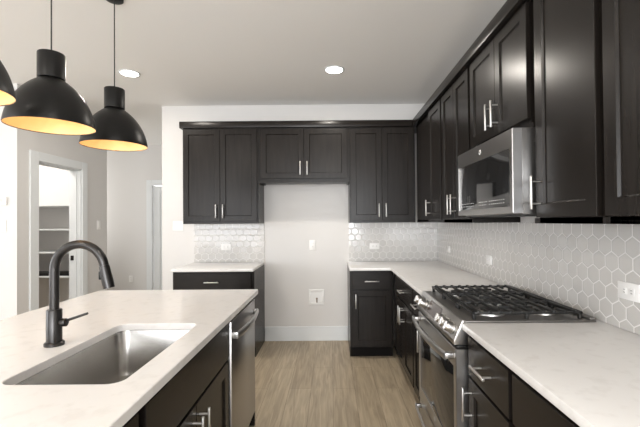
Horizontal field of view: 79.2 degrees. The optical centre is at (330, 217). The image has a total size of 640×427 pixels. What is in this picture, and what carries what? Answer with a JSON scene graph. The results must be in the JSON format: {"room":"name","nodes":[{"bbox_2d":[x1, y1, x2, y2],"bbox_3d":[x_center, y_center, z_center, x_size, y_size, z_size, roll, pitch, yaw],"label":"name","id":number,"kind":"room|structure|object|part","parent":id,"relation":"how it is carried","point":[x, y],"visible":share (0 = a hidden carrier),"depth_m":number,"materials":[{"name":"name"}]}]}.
{"room":"kitchen","nodes":[
{"label":"kitchen","id":0,"kind":"room"},
{"bbox_2d":[0,84,26,319],"bbox_3d":[-4.515,0.083,3.812,2.950,2.743,0.120,0,-1,0],"label":"wall","id":1,"kind":"structure","parent":0,"point":[13,141],"depth_m":3.75,"materials":[{"name":"white paint"}]},
{"bbox_2d":[0,197,6,204],"bbox_3d":[-3.192,-0.157,3.739,0.120,0.080,0.023,0,-1,0],"label":"thermostat","id":2,"kind":"object","parent":1,"relation":"attached to","point":[3,200],"visible":1,"depth_m":3.73,"materials":[{"name":"white plastic"}]},
{"bbox_2d":[27,131,101,311],"bbox_3d":[-3.108,0.079,4.498,0.140,2.743,1.260,0,-1,0],"label":"wall","id":3,"kind":"structure","parent":0,"point":[65,146],"depth_m":4.85,"materials":[{"name":"white paint"}]},
{"bbox_2d":[29,150,87,310],"bbox_3d":[-3.096,0.387,4.344,0.160,2.125,0.910,0,-1,0],"label":"door frame","id":4,"kind":"structure","parent":3,"relation":"in","point":[78,171],"depth_m":4.69,"materials":[{"name":"white wood"}]},
{"bbox_2d":[97,221,100,228],"bbox_3d":[-3.031,0.101,5.057,0.009,0.115,0.072,0,-1,0],"label":"light switch","id":5,"kind":"object","parent":3,"relation":"attached to","point":[98,222],"visible":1,"depth_m":5.05,"materials":[{"name":"white plastic"}]},
{"bbox_2d":[39,150,106,307],"bbox_3d":[-4.511,0.098,5.191,2.950,2.743,0.120,0,-1,0],"label":"wall","id":6,"kind":"structure","parent":0,"point":[53,182],"depth_m":5.13,"materials":[{"name":"white paint"}]},
{"bbox_2d":[39,205,68,207],"bbox_3d":[-3.868,-0.139,4.951,1.400,0.019,0.360,0,-1,0],"label":"shelf","id":7,"kind":"object","parent":6,"relation":"attached to","point":[40,206],"visible":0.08,"depth_m":4.80,"materials":[{"name":"white wood"}]},
{"bbox_2d":[39,250,68,253],"bbox_3d":[-3.864,0.446,4.945,1.400,0.019,0.360,0,-1,0],"label":"shelf","id":8,"kind":"object","parent":6,"relation":"attached to","point":[40,251],"visible":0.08,"depth_m":4.90,"materials":[{"name":"white wood"}]},
{"bbox_2d":[39,229,68,230],"bbox_3d":[-3.866,0.161,4.948,1.400,0.019,0.360,0,-1,0],"label":"shelf","id":9,"kind":"object","parent":6,"relation":"attached to","point":[39,229],"visible":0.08,"depth_m":4.77,"materials":[{"name":"white wood"}]},
{"bbox_2d":[39,276,68,277],"bbox_3d":[-3.861,0.743,4.941,1.400,0.019,0.360,0,-1,0],"label":"shelf","id":10,"kind":"object","parent":6,"relation":"attached to","point":[39,276],"visible":0.02,"depth_m":4.76,"materials":[{"name":"white wood"}]},
{"bbox_2d":[39,271,68,275],"bbox_3d":[-3.622,0.718,4.952,0.840,0.028,0.280,0,-1,0],"label":"tray","id":11,"kind":"object","parent":10,"relation":"on","point":[41,273],"visible":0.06,"depth_m":4.83,"materials":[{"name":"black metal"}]},
{"bbox_2d":[107,145,161,289],"bbox_3d":[-3.909,0.111,6.790,4.145,2.743,0.120,0,-1,0],"label":"wall","id":12,"kind":"structure","parent":0,"point":[128,172],"depth_m":6.73,"materials":[{"name":"white paint"}]},
{"bbox_2d":[146,180,161,289],"bbox_3d":[-2.689,0.410,6.743,1.010,2.125,0.080,0,-1,0],"label":"door","id":13,"kind":"structure","parent":12,"relation":"in","point":[156,195],"depth_m":6.73,"materials":[{"name":"white wood"}]},
{"bbox_3d":[-2.689,0.458,6.737,0.790,2.010,0.012,0,-1,0],"label":"panel frame","id":14,"kind":"part","parent":13,"relation":"part of","materials":[{"name":"white wood"}]},
{"bbox_2d":[0,0,506,144],"bbox_3d":[-2.328,-1.384,1.272,7.360,0.100,11.500,0,-1,0],"label":"ceiling","id":15,"kind":"structure","parent":0,"point":[184,52],"depth_m":3.01,"materials":[{"name":"white paint"}]},
{"bbox_2d":[0,61,15,105],"bbox_3d":[-1.313,-0.887,1.328,0.363,0.908,0.363,0,-1,0],"label":"pendant lamp","id":16,"kind":"object","parent":15,"relation":"hanging from","point":[7,93],"visible":1,"depth_m":1.38,"materials":[{"name":"black metal"}]},
{"bbox_2d":[1,0,95,134],"bbox_3d":[-1.324,-0.881,1.833,0.363,0.908,0.363,0,-1,0],"label":"pendant lamp","id":17,"kind":"object","parent":15,"relation":"hanging from","point":[45,103],"visible":0.97,"depth_m":1.78,"materials":[{"name":"black metal"}]},
{"bbox_3d":[-1.321,-0.540,1.830,0.363,0.225,0.363,0,-1,0],"label":"lamp shade","id":18,"kind":"part","parent":17,"relation":"part of","materials":[{"name":"black metal"}]},
{"bbox_3d":[-1.325,-1.049,1.835,0.006,0.548,0.006,0,-1,0],"label":"cord","id":19,"kind":"part","parent":17,"relation":"part of","materials":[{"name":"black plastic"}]},
{"bbox_2d":[79,0,147,150],"bbox_3d":[-1.313,-0.881,2.348,0.363,0.898,0.363,0,-1,0],"label":"pendant lamp","id":20,"kind":"object","parent":15,"relation":"hanging from","point":[116,129],"visible":0.92,"depth_m":2.29,"materials":[{"name":"black metal"}]},
{"bbox_3d":[-1.310,-0.544,2.345,0.363,0.225,0.363,0,-1,0],"label":"lamp shade","id":21,"kind":"part","parent":20,"relation":"part of","materials":[{"name":"black metal"}]},
{"bbox_3d":[-1.314,-1.048,2.350,0.006,0.538,0.006,0,-1,0],"label":"cord","id":22,"kind":"part","parent":20,"relation":"part of","materials":[{"name":"black plastic"}]},
{"bbox_2d":[118,69,140,76],"bbox_3d":[-1.831,-1.308,3.520,0.188,0.008,0.188,0,-1,0],"label":"recessed light","id":23,"kind":"object","parent":15,"relation":"in","point":[125,72],"visible":1,"depth_m":3.51,"materials":[{"name":"white plastic"}]},
{"bbox_2d":[120,71,137,76],"bbox_3d":[-1.831,-1.309,3.520,0.148,0.006,0.148,0,-1,0],"label":"diffuser","id":24,"kind":"object","parent":23,"relation":"attached to","point":[125,73],"depth_m":3.52,"materials":[{"name":"white plastic"}]},
{"bbox_2d":[324,65,344,73],"bbox_3d":[0.032,-1.323,3.475,0.188,0.008,0.188,0,-1,0],"label":"recessed light","id":25,"kind":"object","parent":15,"relation":"in","point":[334,69],"visible":1,"depth_m":3.46,"materials":[{"name":"white"}]},
{"bbox_2d":[326,67,341,72],"bbox_3d":[0.032,-1.324,3.475,0.148,0.006,0.148,0,-1,0],"label":"diffuser","id":26,"kind":"object","parent":25,"relation":"attached to","point":[328,69],"depth_m":3.47,"materials":[{"name":"white"}]},
{"bbox_2d":[162,104,424,339],"bbox_3d":[-0.298,0.059,4.565,3.330,2.743,0.130,0,-1,0],"label":"wall","id":27,"kind":"structure","parent":0,"point":[294,215],"depth_m":4.50,"materials":[{"name":"white paint"}]},
{"bbox_2d":[173,221,182,230],"bbox_3d":[-1.778,0.101,4.499,0.118,0.115,0.009,0,-1,0],"label":"light switch","id":28,"kind":"object","parent":27,"relation":"attached to","point":[177,225],"visible":0.99,"depth_m":4.50,"materials":[{"name":"white plastic"}]},
{"bbox_2d":[183,128,263,223],"bbox_3d":[-1.188,-0.445,4.316,0.822,1.033,0.383,0,-1,0],"label":"upper cabinet","id":29,"kind":"object","parent":27,"relation":"attached to","point":[221,185],"visible":0.98,"depth_m":4.17,"materials":[{"name":"brown wood"}]},
{"bbox_3d":[-1.395,-0.451,4.179,0.398,0.995,0.020,0,-1,0],"label":"door","id":30,"kind":"part","parent":29,"relation":"part of","materials":[{"name":"brown wood"}]},
{"bbox_3d":[-0.994,-0.455,4.178,0.398,0.995,0.020,0,-1,0],"label":"door","id":31,"kind":"part","parent":29,"relation":"part of","materials":[{"name":"brown wood"}]},
{"bbox_2d":[194,223,264,262],"bbox_3d":[-1.179,0.298,4.495,0.815,0.447,0.010,0,-1,0],"label":"tile backsplash","id":32,"kind":"structure","parent":27,"relation":"attached to","point":[246,241],"depth_m":4.49,"materials":[{"name":"white tile"}]},
{"bbox_2d":[221,244,230,249],"bbox_3d":[-1.216,0.345,4.485,0.115,0.072,0.009,0,-1,0],"label":"power outlet","id":33,"kind":"object","parent":32,"relation":"attached to","point":[223,246],"visible":1,"depth_m":4.48,"materials":[{"name":"white plastic"}]},
{"bbox_2d":[259,127,348,185],"bbox_3d":[-0.289,-0.670,4.316,0.975,0.595,0.383,0,-1,0],"label":"upper cabinet","id":34,"kind":"object","parent":27,"relation":"attached to","point":[287,156],"visible":1,"depth_m":4.18,"materials":[{"name":"brown wood"}]},
{"bbox_3d":[-0.524,-0.687,4.179,0.466,0.538,0.020,0,-1,0],"label":"door","id":35,"kind":"part","parent":34,"relation":"part of","materials":[{"name":"brown wood"}]},
{"bbox_3d":[-0.056,-0.690,4.178,0.466,0.538,0.020,0,-1,0],"label":"door","id":36,"kind":"part","parent":34,"relation":"part of","materials":[{"name":"brown wood"}]},
{"bbox_2d":[265,326,347,340],"bbox_3d":[-0.282,1.347,4.478,0.960,0.165,0.016,0,-1,0],"label":"baseboard","id":37,"kind":"structure","parent":27,"relation":"attached to","point":[289,333],"depth_m":4.47,"materials":[{"name":"white wood"}]},
{"bbox_2d":[309,240,315,249],"bbox_3d":[-0.212,0.322,4.493,0.072,0.115,0.009,0,-1,0],"label":"power outlet","id":38,"kind":"object","parent":27,"relation":"attached to","point":[312,243],"visible":1,"depth_m":4.49,"materials":[{"name":"white plastic"}]},
{"bbox_2d":[309,289,323,304],"bbox_3d":[-0.165,0.925,4.476,0.176,0.176,0.028,0,-1,0],"label":"water supply box","id":39,"kind":"object","parent":27,"relation":"attached to","point":[316,296],"visible":1,"depth_m":4.49,"materials":[{"name":"white plastic"}]},
{"bbox_2d":[348,127,415,222],"bbox_3d":[0.557,-0.458,4.311,0.711,1.033,0.383,0,-1,0],"label":"upper cabinet","id":40,"kind":"object","parent":27,"relation":"attached to","point":[381,186],"visible":1,"depth_m":4.17,"materials":[{"name":"brown wood"}]},
{"bbox_2d":[179,0,527,132],"bbox_3d":[-0.202,-1.024,2.512,2.869,0.070,3.999,0,-1,0],"label":"crown molding","id":41,"kind":"structure","parent":40,"relation":"attached to","point":[508,10],"depth_m":4.00,"materials":[{"name":"brown wood"}]},
{"bbox_3d":[0.382,-0.465,4.174,0.338,0.995,0.020,0,-1,0],"label":"door","id":42,"kind":"part","parent":40,"relation":"part of","materials":[{"name":"brown wood"}]},
{"bbox_3d":[0.723,-0.468,4.173,0.338,0.995,0.020,0,-1,0],"label":"door","id":43,"kind":"part","parent":40,"relation":"part of","materials":[{"name":"brown wood"}]},
{"bbox_2d":[349,222,437,260],"bbox_3d":[0.724,0.283,4.490,1.026,0.447,0.010,0,-1,0],"label":"tile backsplash","id":44,"kind":"structure","parent":27,"relation":"attached to","point":[399,241],"depth_m":4.49,"materials":[{"name":"white tile"}]},
{"bbox_2d":[370,243,379,248],"bbox_3d":[0.508,0.333,4.480,0.115,0.072,0.009,0,-1,0],"label":"power outlet","id":45,"kind":"object","parent":44,"relation":"attached to","point":[372,245],"visible":1,"depth_m":4.48,"materials":[{"name":"white plastic"}]},
{"bbox_2d":[249,340,421,426],"bbox_3d":[-2.306,1.459,1.240,7.360,0.100,11.500,0,-1,0],"label":"floor","id":46,"kind":"structure","parent":0,"point":[298,383],"depth_m":3.19,"materials":[{"name":"brown wood"}]},
{"bbox_2d":[122,412,138,426],"bbox_3d":[-0.819,0.950,0.806,0.684,0.884,0.528,0,-1,0],"label":"base cabinet","id":47,"kind":"object","parent":46,"relation":"on","point":[134,421],"visible":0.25,"depth_m":1.03,"materials":[{"name":"brown wood"}]},
{"bbox_2d":[138,324,228,426],"bbox_3d":[-0.817,0.958,1.528,0.684,0.884,0.912,0,-1,0],"label":"base cabinet","id":48,"kind":"object","parent":46,"relation":"on","point":[197,395],"visible":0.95,"depth_m":1.50,"materials":[{"name":"brown wood"}]},
{"bbox_2d":[0,289,257,426],"bbox_3d":[-1.050,0.503,1.585,1.094,0.030,2.175,0,-1,0],"label":"countertop","id":49,"kind":"structure","parent":48,"relation":"on","point":[23,355],"depth_m":1.46,"materials":[{"name":"stone"}]},
{"bbox_2d":[43,240,114,347],"bbox_3d":[-0.958,0.287,1.478,0.264,0.399,0.068,0,-1,0],"label":"kitchen faucet","id":50,"kind":"object","parent":49,"relation":"on","point":[55,322],"visible":1,"depth_m":1.46,"materials":[{"name":"black metal"}]},
{"bbox_2d":[46,308,62,342],"bbox_3d":[-1.055,0.412,1.476,0.052,0.123,0.052,0,-1,0],"label":"faucet","id":51,"kind":"object","parent":50,"relation":"on","point":[54,316],"depth_m":1.46,"materials":[{"name":"black metal"}]},
{"bbox_3d":[-0.972,0.382,1.476,0.092,0.039,0.011,0,-1,0],"label":"lever","id":52,"kind":"part","parent":50,"relation":"part of","materials":[{"name":"black metal"}]},
{"bbox_2d":[15,330,189,384],"bbox_3d":[-0.787,0.625,1.447,0.383,0.219,0.691,0,-1,0],"label":"sink","id":53,"kind":"object","parent":49,"relation":"in","point":[113,359],"visible":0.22,"depth_m":1.69,"materials":[{"name":"silver metal"}]},
{"bbox_3d":[-0.529,0.997,1.292,0.020,0.548,0.404,0,-1,0],"label":"door","id":54,"kind":"part","parent":48,"relation":"part of","materials":[{"name":"brown wood"}]},
{"bbox_3d":[-0.498,0.827,1.461,0.044,0.145,0.012,0,-1,0],"label":"handle","id":55,"kind":"part","parent":48,"relation":"part of","materials":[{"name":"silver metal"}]},
{"bbox_3d":[-0.498,0.827,1.534,0.044,0.145,0.012,0,-1,0],"label":"handle","id":56,"kind":"part","parent":48,"relation":"part of","materials":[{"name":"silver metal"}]},
{"bbox_3d":[-0.527,1.001,1.730,0.020,0.548,0.466,0,-1,0],"label":"door","id":57,"kind":"part","parent":48,"relation":"part of","materials":[{"name":"brown wood"}]},
{"bbox_2d":[173,265,264,356],"bbox_3d":[-1.178,0.990,4.162,0.822,0.884,0.658,0,-1,0],"label":"base cabinet","id":58,"kind":"object","parent":46,"relation":"on","point":[255,279],"visible":0.34,"depth_m":3.88,"materials":[{"name":"brown wood"}]},
{"bbox_3d":[-1.190,0.651,3.891,0.780,0.167,0.020,0,-1,0],"label":"drawer","id":59,"kind":"part","parent":58,"relation":"part of","materials":[{"name":"brown wood"}]},
{"bbox_2d":[171,262,263,271],"bbox_3d":[-1.183,0.533,4.176,0.824,0.030,0.640,0,-1,0],"label":"countertop","id":60,"kind":"structure","parent":58,"relation":"on","point":[197,266],"depth_m":4.00,"materials":[{"name":"stone"}]},
{"bbox_2d":[227,299,258,426],"bbox_3d":[-0.777,0.973,2.296,0.640,0.872,0.609,0,-1,0],"label":"dishwasher","id":61,"kind":"object","parent":46,"relation":"on","point":[241,329],"visible":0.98,"depth_m":2.22,"materials":[{"name":"silver metal"}]},
{"bbox_3d":[-0.486,0.621,2.300,0.052,0.038,0.557,0,-1,0],"label":"handle","id":62,"kind":"part","parent":61,"relation":"part of","materials":[{"name":"silver metal"}]},
{"bbox_2d":[249,297,254,425],"bbox_3d":[-0.856,0.959,1.601,0.670,0.884,2.079,0,-1,0],"label":"panel","id":63,"kind":"object","parent":46,"relation":"on","point":[252,423],"visible":0.1,"depth_m":2.62,"materials":[{"name":"brown wood"}]},
{"bbox_2d":[347,265,393,355],"bbox_3d":[0.414,0.978,4.158,0.438,0.884,0.658,0,-1,0],"label":"base cabinet","id":64,"kind":"object","parent":46,"relation":"on","point":[370,293],"visible":0.99,"depth_m":3.88,"materials":[{"name":"brown wood"}]},
{"bbox_3d":[0.411,0.638,3.887,0.394,0.167,0.020,0,-1,0],"label":"drawer","id":65,"kind":"part","parent":64,"relation":"part of","materials":[{"name":"brown wood"}]},
{"bbox_3d":[0.414,1.013,3.883,0.394,0.558,0.020,0,-1,0],"label":"door","id":66,"kind":"part","parent":64,"relation":"part of","materials":[{"name":"brown wood"}]},
{"bbox_2d":[394,273,413,387],"bbox_3d":[0.911,0.966,3.389,0.678,0.884,1.003,0,-1,0],"label":"base cabinet","id":67,"kind":"object","parent":46,"relation":"on","point":[403,293],"visible":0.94,"depth_m":3.23,"materials":[{"name":"brown wood"}]},
{"bbox_3d":[0.627,1.007,3.464,0.020,0.558,0.372,0,-1,0],"label":"door","id":68,"kind":"part","parent":67,"relation":"part of","materials":[{"name":"brown wood"}]},
{"bbox_3d":[0.593,0.829,3.315,0.044,0.145,0.012,0,-1,0],"label":"handle","id":69,"kind":"part","parent":67,"relation":"part of","materials":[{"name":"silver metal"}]},
{"bbox_3d":[0.623,0.630,3.281,0.020,0.167,0.748,0,-1,0],"label":"drawer","id":70,"kind":"part","parent":67,"relation":"part of","materials":[{"name":"brown wood"}]},
{"bbox_3d":[0.625,1.003,3.089,0.020,0.558,0.372,0,-1,0],"label":"door","id":71,"kind":"part","parent":67,"relation":"part of","materials":[{"name":"brown wood"}]},
{"bbox_2d":[347,261,507,294],"bbox_3d":[0.718,0.511,3.502,1.059,0.030,1.980,0,-1,0],"label":"countertop","id":72,"kind":"structure","parent":67,"relation":"on","point":[421,276],"depth_m":3.40,"materials":[{"name":"stone"}]},
{"bbox_2d":[410,290,420,400],"bbox_3d":[0.909,0.958,2.696,0.678,0.884,0.378,0,-1,0],"label":"base cabinet","id":73,"kind":"object","parent":46,"relation":"on","point":[416,310],"visible":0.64,"depth_m":2.81,"materials":[{"name":"brown wood"}]},
{"bbox_3d":[0.625,0.998,2.696,0.020,0.558,0.348,0,-1,0],"label":"door","id":74,"kind":"part","parent":73,"relation":"part of","materials":[{"name":"brown wood"}]},
{"bbox_3d":[0.622,0.624,2.701,0.020,0.167,0.348,0,-1,0],"label":"drawer","id":75,"kind":"part","parent":73,"relation":"part of","materials":[{"name":"brown wood"}]},
{"bbox_3d":[0.591,0.820,2.559,0.044,0.145,0.012,0,-1,0],"label":"handle","id":76,"kind":"part","parent":73,"relation":"part of","materials":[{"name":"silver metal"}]},
{"bbox_2d":[461,337,515,426],"bbox_3d":[0.906,0.945,1.526,0.678,0.884,0.427,0,-1,0],"label":"base cabinet","id":77,"kind":"object","parent":46,"relation":"on","point":[490,381],"visible":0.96,"depth_m":1.50,"materials":[{"name":"brown wood"}]},
{"bbox_3d":[0.589,0.811,1.677,0.044,0.145,0.012,0,-1,0],"label":"handle","id":78,"kind":"part","parent":77,"relation":"part of","materials":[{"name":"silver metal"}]},
{"bbox_3d":[0.587,0.611,1.518,0.044,0.012,0.145,0,-1,0],"label":"handle","id":79,"kind":"part","parent":77,"relation":"part of","materials":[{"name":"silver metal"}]},
{"bbox_3d":[0.621,0.985,1.514,0.020,0.558,0.391,0,-1,0],"label":"door","id":80,"kind":"part","parent":77,"relation":"part of","materials":[{"name":"brown wood"}]},
{"bbox_2d":[412,285,595,426],"bbox_3d":[0.852,0.913,2.124,0.706,0.963,0.760,0,-1,0],"label":"gas range","id":81,"kind":"object","parent":46,"relation":"on","point":[443,343],"visible":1,"depth_m":1.97,"materials":[{"name":"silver metal"}]},
{"bbox_3d":[0.558,0.522,2.434,0.056,0.062,0.058,0,-1,0],"label":"knob","id":82,"kind":"part","parent":81,"relation":"part of","materials":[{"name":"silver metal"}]},
{"bbox_3d":[0.548,1.191,2.122,0.054,0.024,0.701,0,-1,0],"label":"drawer handle","id":83,"kind":"part","parent":81,"relation":"part of","materials":[{"name":"silver metal"}]},
{"bbox_3d":[0.558,0.521,2.334,0.056,0.062,0.058,0,-1,0],"label":"knob","id":84,"kind":"part","parent":81,"relation":"part of","materials":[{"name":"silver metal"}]},
{"bbox_3d":[0.604,1.230,2.121,0.058,0.143,0.752,0,-1,0],"label":"storage drawer","id":85,"kind":"part","parent":81,"relation":"part of","materials":[{"name":"silver metal"}]},
{"bbox_3d":[0.532,0.642,2.128,0.071,0.038,0.702,0,-1,0],"label":"oven handle","id":86,"kind":"part","parent":81,"relation":"part of","materials":[{"name":"silver metal"}]},
{"bbox_3d":[0.557,0.516,1.964,0.056,0.062,0.058,0,-1,0],"label":"knob","id":87,"kind":"part","parent":81,"relation":"part of","materials":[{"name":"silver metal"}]},
{"bbox_3d":[0.594,0.526,2.129,0.072,0.111,0.760,0,-1,0],"label":"control panel","id":88,"kind":"part","parent":81,"relation":"part of","materials":[{"name":"silver metal"}]},
{"bbox_3d":[0.600,0.877,2.125,0.061,0.548,0.752,0,-1,0],"label":"oven door","id":89,"kind":"part","parent":81,"relation":"part of","materials":[{"name":"silver metal"}]},
{"bbox_3d":[0.557,0.516,1.889,0.056,0.062,0.058,0,-1,0],"label":"knob","id":90,"kind":"part","parent":81,"relation":"part of","materials":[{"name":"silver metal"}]},
{"bbox_3d":[0.557,0.515,1.814,0.056,0.062,0.058,0,-1,0],"label":"knob","id":91,"kind":"part","parent":81,"relation":"part of","materials":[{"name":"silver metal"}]},
{"bbox_3d":[0.778,0.461,1.889,0.130,0.018,0.130,0,-1,0],"label":"burner","id":92,"kind":"part","parent":81,"relation":"part of","materials":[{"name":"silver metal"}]},
{"bbox_2d":[425,290,595,322],"bbox_3d":[0.904,0.477,2.129,0.595,0.010,0.760,0,-1,0],"label":"cooktop","id":93,"kind":"object","parent":81,"relation":"in","point":[456,312],"depth_m":1.84,"materials":[{"name":"black metal"}]},
{"bbox_2d":[512,374,579,426],"bbox_3d":[0.905,0.938,0.899,0.678,0.884,0.823,0,-1,0],"label":"base cabinet","id":94,"kind":"object","parent":46,"relation":"on","point":[530,408],"visible":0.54,"depth_m":1.17,"materials":[{"name":"brown wood"}]},
{"bbox_2d":[462,319,639,426],"bbox_3d":[0.917,0.487,1.500,0.649,0.030,2.016,0,-1,0],"label":"countertop","id":95,"kind":"structure","parent":94,"relation":"on","point":[590,371],"depth_m":1.26,"materials":[{"name":"stone"}]},
{"bbox_2d":[520,216,539,222],"bbox_3d":[1.295,-0.004,-0.003,0.120,2.743,9.000,0,-1,0],"label":"wall","id":96,"kind":"structure","parent":0,"point":[531,219],"depth_m":2.43,"materials":[{"name":"white tile"}]},
{"bbox_2d":[416,99,444,222],"bbox_3d":[1.051,-0.469,3.674,0.378,1.033,0.998,0,-1,0],"label":"upper cabinet","id":97,"kind":"object","parent":96,"relation":"attached to","point":[429,146],"visible":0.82,"depth_m":3.52,"materials":[{"name":"brown wood"}]},
{"bbox_3d":[0.887,-0.086,3.535,0.044,0.145,0.012,0,-1,0],"label":"handle","id":98,"kind":"part","parent":97,"relation":"part of","materials":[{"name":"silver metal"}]},
{"bbox_3d":[0.915,-0.478,3.384,0.020,0.995,0.382,0,-1,0],"label":"door","id":99,"kind":"part","parent":97,"relation":"part of","materials":[{"name":"brown wood"}]},
{"bbox_2d":[441,67,519,222],"bbox_3d":[1.049,-0.478,2.847,0.378,1.033,0.652,0,-1,0],"label":"upper cabinet","id":100,"kind":"object","parent":96,"relation":"attached to","point":[455,103],"visible":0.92,"depth_m":2.81,"materials":[{"name":"brown wood"}]},
{"bbox_3d":[0.914,-0.482,3.002,0.020,0.995,0.306,0,-1,0],"label":"door","id":101,"kind":"part","parent":100,"relation":"part of","materials":[{"name":"brown wood"}]},
{"bbox_3d":[0.885,-0.093,2.880,0.044,0.145,0.012,0,-1,0],"label":"handle","id":102,"kind":"part","parent":100,"relation":"part of","materials":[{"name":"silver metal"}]},
{"bbox_3d":[0.885,-0.094,2.805,0.044,0.145,0.012,0,-1,0],"label":"handle","id":103,"kind":"part","parent":100,"relation":"part of","materials":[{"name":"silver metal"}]},
{"bbox_3d":[0.913,-0.486,2.692,0.020,0.995,0.306,0,-1,0],"label":"door","id":104,"kind":"part","parent":100,"relation":"part of","materials":[{"name":"brown wood"}]},
{"bbox_2d":[470,0,534,147],"bbox_3d":[1.045,-0.705,2.141,0.378,0.595,0.760,0,-1,0],"label":"upper cabinet","id":105,"kind":"object","parent":96,"relation":"attached to","point":[502,88],"visible":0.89,"depth_m":2.00,"materials":[{"name":"brown wood"}]},
{"bbox_3d":[0.910,-0.718,2.316,0.020,0.538,0.376,0,-1,0],"label":"door","id":106,"kind":"part","parent":105,"relation":"part of","materials":[{"name":"brown wood"}]},
{"bbox_3d":[0.879,-0.558,2.163,0.044,0.145,0.012,0,-1,0],"label":"handle","id":107,"kind":"part","parent":105,"relation":"part of","materials":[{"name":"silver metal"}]},
{"bbox_3d":[0.879,-0.559,2.087,0.044,0.145,0.012,0,-1,0],"label":"handle","id":108,"kind":"part","parent":105,"relation":"part of","materials":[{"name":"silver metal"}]},
{"bbox_2d":[458,127,535,216],"bbox_3d":[1.031,-0.205,2.136,0.412,0.402,0.759,0,-1,0],"label":"microwave oven","id":109,"kind":"object","parent":105,"relation":"attached to","point":[494,175],"visible":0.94,"depth_m":1.90,"materials":[{"name":"grey metal"}]},
{"bbox_3d":[1.008,-0.007,2.134,0.240,0.006,0.639,0,-1,0],"label":"underside panel","id":110,"kind":"part","parent":109,"relation":"part of","materials":[{"name":"black"}]},
{"bbox_3d":[0.909,-0.722,1.952,0.020,0.538,0.346,0,-1,0],"label":"door","id":111,"kind":"part","parent":105,"relation":"part of","materials":[{"name":"brown wood"}]},
{"bbox_2d":[437,222,639,334],"bbox_3d":[1.238,0.257,2.494,0.010,0.447,4.000,0,-1,0],"label":"tile backsplash","id":112,"kind":"structure","parent":96,"relation":"attached to","point":[580,267],"depth_m":2.06,"materials":[{"name":"white tile"}]},
{"bbox_2d":[486,255,491,264],"bbox_3d":[1.230,0.331,3.013,0.009,0.072,0.115,0,-1,0],"label":"power outlet","id":113,"kind":"object","parent":112,"relation":"attached to","point":[488,257],"visible":1,"depth_m":2.99,"materials":[{"name":"white plastic"}]},
{"bbox_2d":[618,281,639,302],"bbox_3d":[1.226,0.305,1.593,0.009,0.072,0.118,0,-1,0],"label":"power outlet","id":114,"kind":"object","parent":112,"relation":"attached to","point":[628,291],"visible":1,"depth_m":1.58,"materials":[{"name":"white plastic"}]},
{"bbox_2d":[621,287,626,294],"bbox_3d":[1.224,0.305,1.613,0.002,0.029,0.029,0,-1,0],"label":"receptacle","id":115,"kind":"object","parent":114,"relation":"attached to","point":[623,289],"depth_m":1.61,"materials":[{"name":"white plastic"}]},
{"bbox_2d":[629,288,633,295],"bbox_3d":[1.224,0.305,1.573,0.002,0.029,0.029,0,-1,0],"label":"receptacle","id":116,"kind":"object","parent":114,"relation":"attached to","point":[631,290],"depth_m":1.57,"materials":[{"name":"white plastic"}]},
{"bbox_2d":[530,0,609,223],"bbox_3d":[1.045,-0.493,1.529,0.378,1.033,0.456,0,-1,0],"label":"upper cabinet","id":117,"kind":"object","parent":96,"relation":"attached to","point":[568,56],"visible":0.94,"depth_m":1.48,"materials":[{"name":"brown wood"}]},
{"bbox_3d":[0.882,-0.107,1.669,0.044,0.145,0.012,0,-1,0],"label":"handle","id":118,"kind":"part","parent":117,"relation":"part of","materials":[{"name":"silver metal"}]},
{"bbox_2d":[602,0,639,223],"bbox_3d":[1.044,-0.500,0.901,0.378,1.033,0.796,0,-1,0],"label":"upper cabinet","id":119,"kind":"object","parent":96,"relation":"attached to","point":[620,18],"visible":1,"depth_m":1.21,"materials":[{"name":"brown wood"}]}
]}

